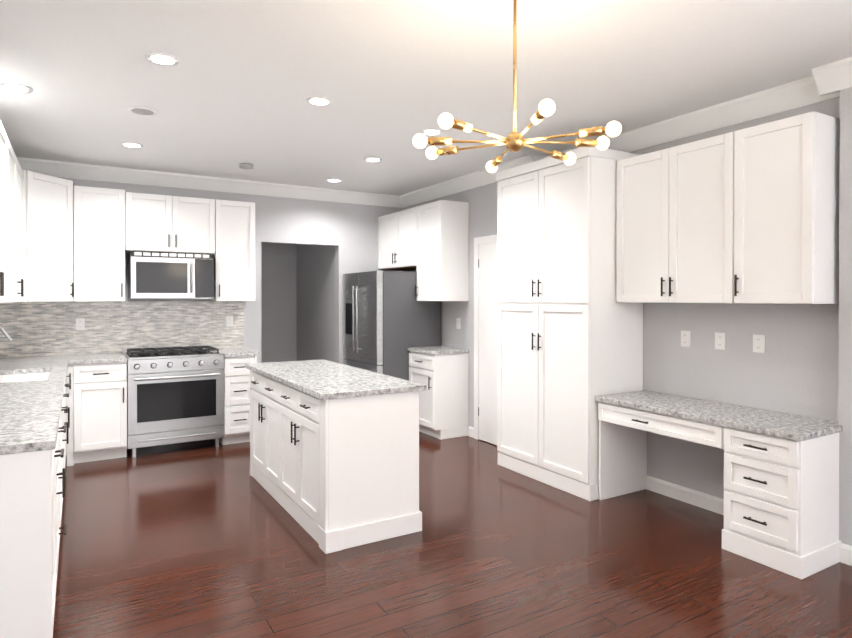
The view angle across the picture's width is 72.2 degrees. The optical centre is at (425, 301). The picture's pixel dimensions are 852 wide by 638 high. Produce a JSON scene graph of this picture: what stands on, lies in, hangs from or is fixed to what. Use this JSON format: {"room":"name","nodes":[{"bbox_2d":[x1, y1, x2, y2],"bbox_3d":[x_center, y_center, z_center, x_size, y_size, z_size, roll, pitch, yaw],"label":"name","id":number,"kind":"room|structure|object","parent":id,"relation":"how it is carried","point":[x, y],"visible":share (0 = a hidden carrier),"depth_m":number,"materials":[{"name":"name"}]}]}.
{"room":"kitchen","nodes":[
{"label":"kitchen","id":0,"kind":"room"},
{"bbox_2d":[2,177,401,363],"bbox_3d":[-1.990,0.048,6.631,4.810,2.780,0.120,0,0,-31],"label":"wall","id":1,"kind":"structure","parent":0,"point":[349,231],"depth_m":6.88,"materials":[{"name":"paint"}]},
{"bbox_2d":[84,186,135,301],"bbox_3d":[-3.150,-0.542,5.642,0.545,1.078,0.377,0,0,-31],"label":"upper cabinet","id":2,"kind":"object","parent":1,"relation":"attached to","point":[109,214],"depth_m":5.56,"materials":[{"name":"white wood"}]},
{"bbox_2d":[0,301,243,357],"bbox_3d":[-3.029,0.255,5.941,2.302,0.514,0.003,0,0,-31],"label":"backsplash","id":3,"kind":"structure","parent":1,"relation":"attached to","point":[39,328],"depth_m":5.88,"materials":[{"name":"tile"}]},
{"bbox_2d":[76,318,84,329],"bbox_3d":[-3.385,0.219,5.721,0.075,0.115,0.008,0,0,-31],"label":"outlet","id":4,"kind":"object","parent":3,"relation":"attached to","point":[80,323],"visible":1,"depth_m":5.72,"materials":[{"name":"white plastic"}]},
{"bbox_2d":[226,316,232,326],"bbox_3d":[-2.166,0.214,6.448,0.075,0.115,0.008,0,0,-31],"label":"outlet","id":5,"kind":"object","parent":3,"relation":"attached to","point":[229,320],"visible":1,"depth_m":6.44,"materials":[{"name":"white plastic"}]},
{"bbox_2d":[136,193,215,255],"bbox_3d":[-2.623,-0.781,5.982,0.827,0.564,0.330,0,0,-31],"label":"upper cabinet","id":6,"kind":"object","parent":1,"relation":"attached to","point":[164,223],"depth_m":5.85,"materials":[{"name":"white wood"}]},
{"bbox_2d":[128,251,213,298],"bbox_3d":[-2.588,-0.262,5.934,0.760,0.460,0.454,0,0,-31],"label":"microwave","id":7,"kind":"object","parent":6,"relation":"attached to","point":[164,275],"visible":1,"depth_m":5.76,"materials":[{"name":"silver metal"}]},
{"bbox_2d":[210,199,254,300],"bbox_3d":[-2.115,-0.536,6.286,0.474,1.058,0.330,0,0,-31],"label":"upper cabinet","id":8,"kind":"object","parent":1,"relation":"attached to","point":[234,260],"depth_m":6.17,"materials":[{"name":"white wood"}]},
{"bbox_2d":[261,243,296,362],"bbox_3d":[-2.745,0.040,8.044,2.180,2.780,0.120,0,0,-31],"label":"wall","id":9,"kind":"structure","parent":0,"point":[278,261],"depth_m":8.36,"materials":[{"name":"paint"}]},
{"bbox_2d":[297,244,334,361],"bbox_3d":[-1.448,0.041,7.880,0.120,2.780,1.470,0,0,-31],"label":"wall","id":10,"kind":"structure","parent":0,"point":[297,302],"depth_m":7.81,"materials":[{"name":"paint"}]},
{"bbox_2d":[0,0,851,195],"bbox_3d":[0.004,-1.370,3.160,4.930,0.100,11.570,0,0,-31],"label":"ceiling","id":11,"kind":"structure","parent":0,"point":[242,81],"depth_m":3.38,"materials":[{"name":"paint"}]},
{"bbox_2d":[0,82,32,92],"bbox_3d":[-2.525,-1.319,3.603,0.170,0.007,0.170,0,0,-31],"label":"recessed light","id":12,"kind":"object","parent":11,"relation":"in","point":[16,87],"visible":0.98,"depth_m":3.59,"materials":[{"name":"white plastic"}]},
{"bbox_2d":[121,142,142,147],"bbox_3d":[-2.490,-1.327,4.951,0.170,0.007,0.170,0,0,-31],"label":"recessed light","id":13,"kind":"object","parent":11,"relation":"in","point":[131,145],"visible":0.98,"depth_m":4.95,"materials":[{"name":"white plastic"}]},
{"bbox_2d":[127,106,157,115],"bbox_3d":[-1.966,-1.322,4.053,0.190,0.007,0.190,0,0,-31],"label":"recessed light","id":14,"kind":"object","parent":11,"relation":"in","point":[139,110],"visible":0.96,"depth_m":4.05,"materials":[{"name":"grey plastic"}]},
{"bbox_2d":[145,52,179,65],"bbox_3d":[-1.430,-1.316,3.173,0.170,0.007,0.170,0,0,-31],"label":"recessed light","id":15,"kind":"object","parent":11,"relation":"in","point":[163,59],"visible":1,"depth_m":3.17,"materials":[{"name":"white plastic"}]},
{"bbox_2d":[239,163,252,168],"bbox_3d":[-1.745,-1.318,5.675,0.130,0.034,0.130,0,0,-31],"label":"smoke detector","id":16,"kind":"object","parent":11,"relation":"attached to","point":[245,165],"visible":1,"depth_m":5.63,"materials":[{"name":"grey plastic"}]},
{"bbox_2d":[306,96,331,105],"bbox_3d":[-0.704,-1.321,3.850,0.170,0.007,0.170,0,0,-31],"label":"recessed light","id":17,"kind":"object","parent":11,"relation":"in","point":[319,101],"visible":1,"depth_m":3.84,"materials":[{"name":"white plastic"}]},
{"bbox_2d":[326,179,341,181],"bbox_3d":[-1.012,-1.337,6.437,0.170,0.007,0.170,0,0,-31],"label":"recessed light","id":18,"kind":"object","parent":11,"relation":"in","point":[334,180],"visible":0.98,"depth_m":6.42,"materials":[{"name":"white plastic"}]},
{"bbox_2d":[364,157,381,161],"bbox_3d":[-0.497,-1.331,5.475,0.170,0.007,0.170,0,0,-31],"label":"recessed light","id":19,"kind":"object","parent":11,"relation":"in","point":[371,159],"visible":0.98,"depth_m":5.45,"materials":[{"name":"white plastic"}]},
{"bbox_2d":[421,129,442,135],"bbox_3d":[0.046,-1.325,4.565,0.170,0.007,0.170,0,0,-31],"label":"recessed light","id":20,"kind":"object","parent":11,"relation":"in","point":[431,132],"visible":0.98,"depth_m":4.56,"materials":[{"name":"white plastic"}]},
{"bbox_2d":[413,0,621,172],"bbox_3d":[0.361,-0.958,2.373,0.830,0.714,0.782,0,0,-31],"label":"chandelier","id":21,"kind":"object","parent":11,"relation":"hanging from","point":[515,141],"visible":1,"depth_m":2.35,"materials":[{"name":"gold metal"}]},
{"bbox_2d":[402,181,498,444],"bbox_3d":[0.540,0.049,6.614,0.480,2.780,2.500,0,0,-31],"label":"wall","id":22,"kind":"structure","parent":0,"point":[481,201],"depth_m":6.25,"materials":[{"name":"paint"}]},
{"bbox_2d":[378,207,413,269],"bbox_3d":[-0.208,-0.740,7.046,0.350,0.660,0.974,0,0,-31],"label":"upper cabinet","id":23,"kind":"object","parent":22,"relation":"attached to","point":[395,230],"depth_m":6.94,"materials":[{"name":"white wood"}]},
{"bbox_2d":[17,57,851,207],"bbox_3d":[0.369,-1.248,2.372,4.510,0.135,9.600,0,0,-31],"label":"crown molding","id":24,"kind":"structure","parent":22,"relation":"attached to","point":[827,81],"depth_m":5.48,"materials":[{"name":"white wood"}]},
{"bbox_2d":[410,200,468,300],"bbox_3d":[0.159,-0.537,6.431,0.350,1.058,0.582,0,0,-31],"label":"upper cabinet","id":25,"kind":"object","parent":22,"relation":"attached to","point":[429,242],"depth_m":6.22,"materials":[{"name":"white wood"}]},
{"bbox_2d":[456,318,459,328],"bbox_3d":[0.356,0.239,6.447,0.008,0.115,0.075,0,0,-31],"label":"outlet","id":26,"kind":"object","parent":22,"relation":"attached to","point":[457,323],"visible":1,"depth_m":6.45,"materials":[{"name":"white plastic"}]},
{"bbox_2d":[474,234,498,444],"bbox_3d":[0.701,0.386,5.772,0.102,2.115,0.865,0,0,-31],"label":"door","id":27,"kind":"structure","parent":22,"relation":"in","point":[485,338],"depth_m":6.00,"materials":[{"name":"white wood"}]},
{"bbox_2d":[53,431,851,637],"bbox_3d":[0.004,1.510,3.178,4.930,0.100,11.570,0,0,-31],"label":"floor","id":28,"kind":"structure","parent":0,"point":[214,542],"depth_m":3.21,"materials":[{"name":"brown wood"}]},
{"bbox_2d":[0,439,59,637],"bbox_3d":[-1.879,1.017,2.373,0.626,0.895,0.620,0,0,-31],"label":"base cabinet","id":29,"kind":"object","parent":28,"relation":"on","point":[30,483],"depth_m":2.23,"materials":[{"name":"wood"}]},
{"bbox_2d":[0,359,67,454],"bbox_3d":[-2.555,0.545,3.517,0.640,0.035,3.307,0,0,-31],"label":"countertop","id":30,"kind":"structure","parent":29,"relation":"on","point":[30,409],"depth_m":2.91,"materials":[{"name":"grey stone"}]},
{"bbox_2d":[0,371,47,382],"bbox_3d":[-2.907,0.650,4.179,0.384,0.207,0.824,0,0,-31],"label":"sink","id":31,"kind":"object","parent":30,"relation":"in","point":[5,376],"depth_m":4.42,"materials":[{"name":"white ceramic"}]},
{"bbox_2d":[60,411,63,534],"bbox_3d":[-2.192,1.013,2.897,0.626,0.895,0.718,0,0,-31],"label":"base cabinet","id":32,"kind":"object","parent":28,"relation":"on","point":[61,412],"depth_m":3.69,"materials":[{"name":"wood"}]},
{"bbox_2d":[64,383,67,497],"bbox_3d":[-2.934,1.006,4.142,0.626,0.895,1.218,0,0,-31],"label":"base cabinet","id":33,"kind":"object","parent":28,"relation":"on","point":[65,384],"depth_m":4.72,"materials":[{"name":"wood"}]},
{"bbox_2d":[68,363,126,465],"bbox_3d":[-3.110,0.997,5.514,0.476,0.895,0.656,0,0,-31],"label":"base cabinet","id":34,"kind":"object","parent":28,"relation":"on","point":[97,392],"depth_m":5.25,"materials":[{"name":"wood"}]},
{"bbox_2d":[0,353,126,366],"bbox_3d":[-3.375,0.533,5.344,1.102,0.035,0.671,0,0,-31],"label":"countertop","id":35,"kind":"structure","parent":34,"relation":"on","point":[103,357],"depth_m":5.32,"materials":[{"name":"grey stone"}]},
{"bbox_2d":[123,345,223,457],"bbox_3d":[-2.516,0.956,5.820,0.850,0.975,0.721,0,0,-31],"label":"range","id":36,"kind":"object","parent":28,"relation":"on","point":[175,398],"visible":1,"depth_m":5.57,"materials":[{"name":"silver metal"}]},
{"bbox_2d":[219,355,258,444],"bbox_3d":[-2.030,0.993,6.157,0.321,0.895,0.656,0,0,-31],"label":"base cabinet","id":37,"kind":"object","parent":28,"relation":"on","point":[236,377],"depth_m":5.87,"materials":[{"name":"wood"}]},
{"bbox_2d":[217,347,259,358],"bbox_3d":[-2.016,0.528,6.154,0.346,0.035,0.671,0,0,-31],"label":"countertop","id":38,"kind":"structure","parent":37,"relation":"on","point":[229,353],"depth_m":5.94,"materials":[{"name":"grey stone"}]},
{"bbox_2d":[245,367,421,553],"bbox_3d":[-0.764,1.005,4.288,0.680,0.895,1.763,0,0,-31],"label":"kitchen island","id":39,"kind":"object","parent":28,"relation":"on","point":[334,456],"depth_m":3.61,"materials":[{"name":"wood"}]},
{"bbox_2d":[245,359,426,398],"bbox_3d":[-0.754,0.540,4.294,0.697,0.035,1.799,0,0,-31],"label":"island countertop","id":40,"kind":"structure","parent":39,"relation":"on","point":[327,379],"depth_m":3.95,"materials":[{"name":"grey stone"}]},
{"bbox_2d":[341,271,440,380],"bbox_3d":[-0.444,0.549,6.901,0.882,1.775,0.945,0,0,-31],"label":"fridge","id":41,"kind":"object","parent":28,"relation":"on","point":[389,319],"visible":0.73,"depth_m":6.49,"materials":[{"name":"silver metal"}]},
{"bbox_2d":[408,346,468,439],"bbox_3d":[0.121,0.975,6.373,0.485,0.930,0.530,0,0,-31],"label":"base cabinet","id":42,"kind":"object","parent":28,"relation":"on","point":[441,373],"visible":0.92,"depth_m":6.18,"materials":[{"name":"wood"}]},
{"bbox_2d":[496,146,642,500],"bbox_3d":[1.148,0.154,4.854,0.631,2.590,1.100,0,0,-31],"label":"pantry","id":43,"kind":"object","parent":28,"relation":"on","point":[569,338],"visible":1,"depth_m":4.52,"materials":[{"name":"white wood"}]},
{"bbox_2d":[595,390,841,579],"bbox_3d":[1.821,1.073,3.794,0.566,0.765,1.412,0,0,-31],"label":"desk","id":44,"kind":"object","parent":28,"relation":"on","point":[781,491],"visible":1,"depth_m":3.30,"materials":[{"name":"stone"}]},
{"bbox_2d":[629,97,839,498],"bbox_3d":[1.903,0.061,4.504,0.300,2.780,2.520,0,0,-31],"label":"wall","id":45,"kind":"structure","parent":0,"point":[793,368],"depth_m":3.94,"materials":[{"name":"paint"}]},
{"bbox_2d":[616,135,719,302],"bbox_3d":[1.809,-0.522,4.037,0.326,1.058,0.971,0,0,-31],"label":"upper cabinet","id":46,"kind":"object","parent":45,"relation":"attached to","point":[668,199],"depth_m":3.97,"materials":[{"name":"white wood"}]},
{"bbox_2d":[646,475,723,514],"bbox_3d":[1.944,1.401,4.136,0.014,0.105,0.960,0,0,-31],"label":"baseboard","id":47,"kind":"structure","parent":45,"relation":"attached to","point":[693,497],"depth_m":4.22,"materials":[{"name":"white wood"}]},
{"bbox_2d":[681,331,690,346],"bbox_3d":[1.883,0.268,4.237,0.008,0.115,0.075,0,0,-31],"label":"outlet","id":48,"kind":"object","parent":45,"relation":"attached to","point":[685,338],"visible":1,"depth_m":4.23,"materials":[{"name":"white plastic"}]},
{"bbox_2d":[715,332,725,349],"bbox_3d":[2.018,0.270,4.010,0.008,0.115,0.075,0,0,-31],"label":"outlet","id":49,"kind":"object","parent":45,"relation":"attached to","point":[720,341],"visible":1,"depth_m":4.00,"materials":[{"name":"white plastic"}]},
{"bbox_2d":[753,334,764,352],"bbox_3d":[2.154,0.271,3.782,0.008,0.115,0.075,0,0,-31],"label":"outlet","id":50,"kind":"object","parent":45,"relation":"attached to","point":[758,343],"visible":1,"depth_m":3.78,"materials":[{"name":"white plastic"}]},
{"bbox_2d":[720,111,839,303],"bbox_3d":[2.128,-0.519,3.503,0.326,1.058,0.515,0,0,-31],"label":"upper cabinet","id":51,"kind":"object","parent":45,"relation":"attached to","point":[749,215],"depth_m":3.35,"materials":[{"name":"white wood"}]},
{"bbox_2d":[838,87,851,545],"bbox_3d":[3.673,0.080,1.427,0.410,2.780,4.580,0,0,-31],"label":"wall","id":52,"kind":"structure","parent":0,"point":[845,358],"depth_m":3.26,"materials":[{"name":"paint"}]},
{"bbox_2d":[840,543,851,565],"bbox_3d":[3.491,1.419,1.326,0.014,0.105,4.580,0,0,-31],"label":"baseboard","id":53,"kind":"structure","parent":52,"relation":"attached to","point":[845,550],"depth_m":3.25,"materials":[{"name":"white wood"}]},
{"bbox_3d":[-1.620,0.082,1.195,0.120,2.780,9.840,0,0,-31],"label":"wall","id":54,"kind":"structure","parent":0,"visible":0},
{"bbox_2d":[0,120,11,302],"bbox_3d":[-2.663,-0.528,3.389,0.330,1.078,0.804,0,0,-31],"label":"upper cabinet","id":55,"kind":"object","parent":54,"relation":"attached to","point":[5,145],"depth_m":3.71,"materials":[{"name":"white wood"}]},
{"bbox_2d":[12,148,19,302],"bbox_3d":[-3.012,-0.532,3.975,0.330,1.078,0.804,0,0,-31],"label":"upper cabinet","id":56,"kind":"object","parent":54,"relation":"attached to","point":[15,164],"depth_m":4.30,"materials":[{"name":"white wood"}]},
{"bbox_2d":[20,166,35,301],"bbox_3d":[-3.333,-0.536,4.575,0.393,1.078,0.799,0,0,-31],"label":"upper cabinet","id":57,"kind":"object","parent":54,"relation":"attached to","point":[27,178],"depth_m":4.96,"materials":[{"name":"white wood"}]},
{"bbox_2d":[36,172,83,301],"bbox_3d":[-3.514,-0.560,5.220,0.743,1.118,0.729,0,0,-31],"label":"upper cabinet","id":58,"kind":"object","parent":54,"relation":"attached to","point":[40,261],"depth_m":5.27,"materials":[{"name":"white wood"}]}
]}

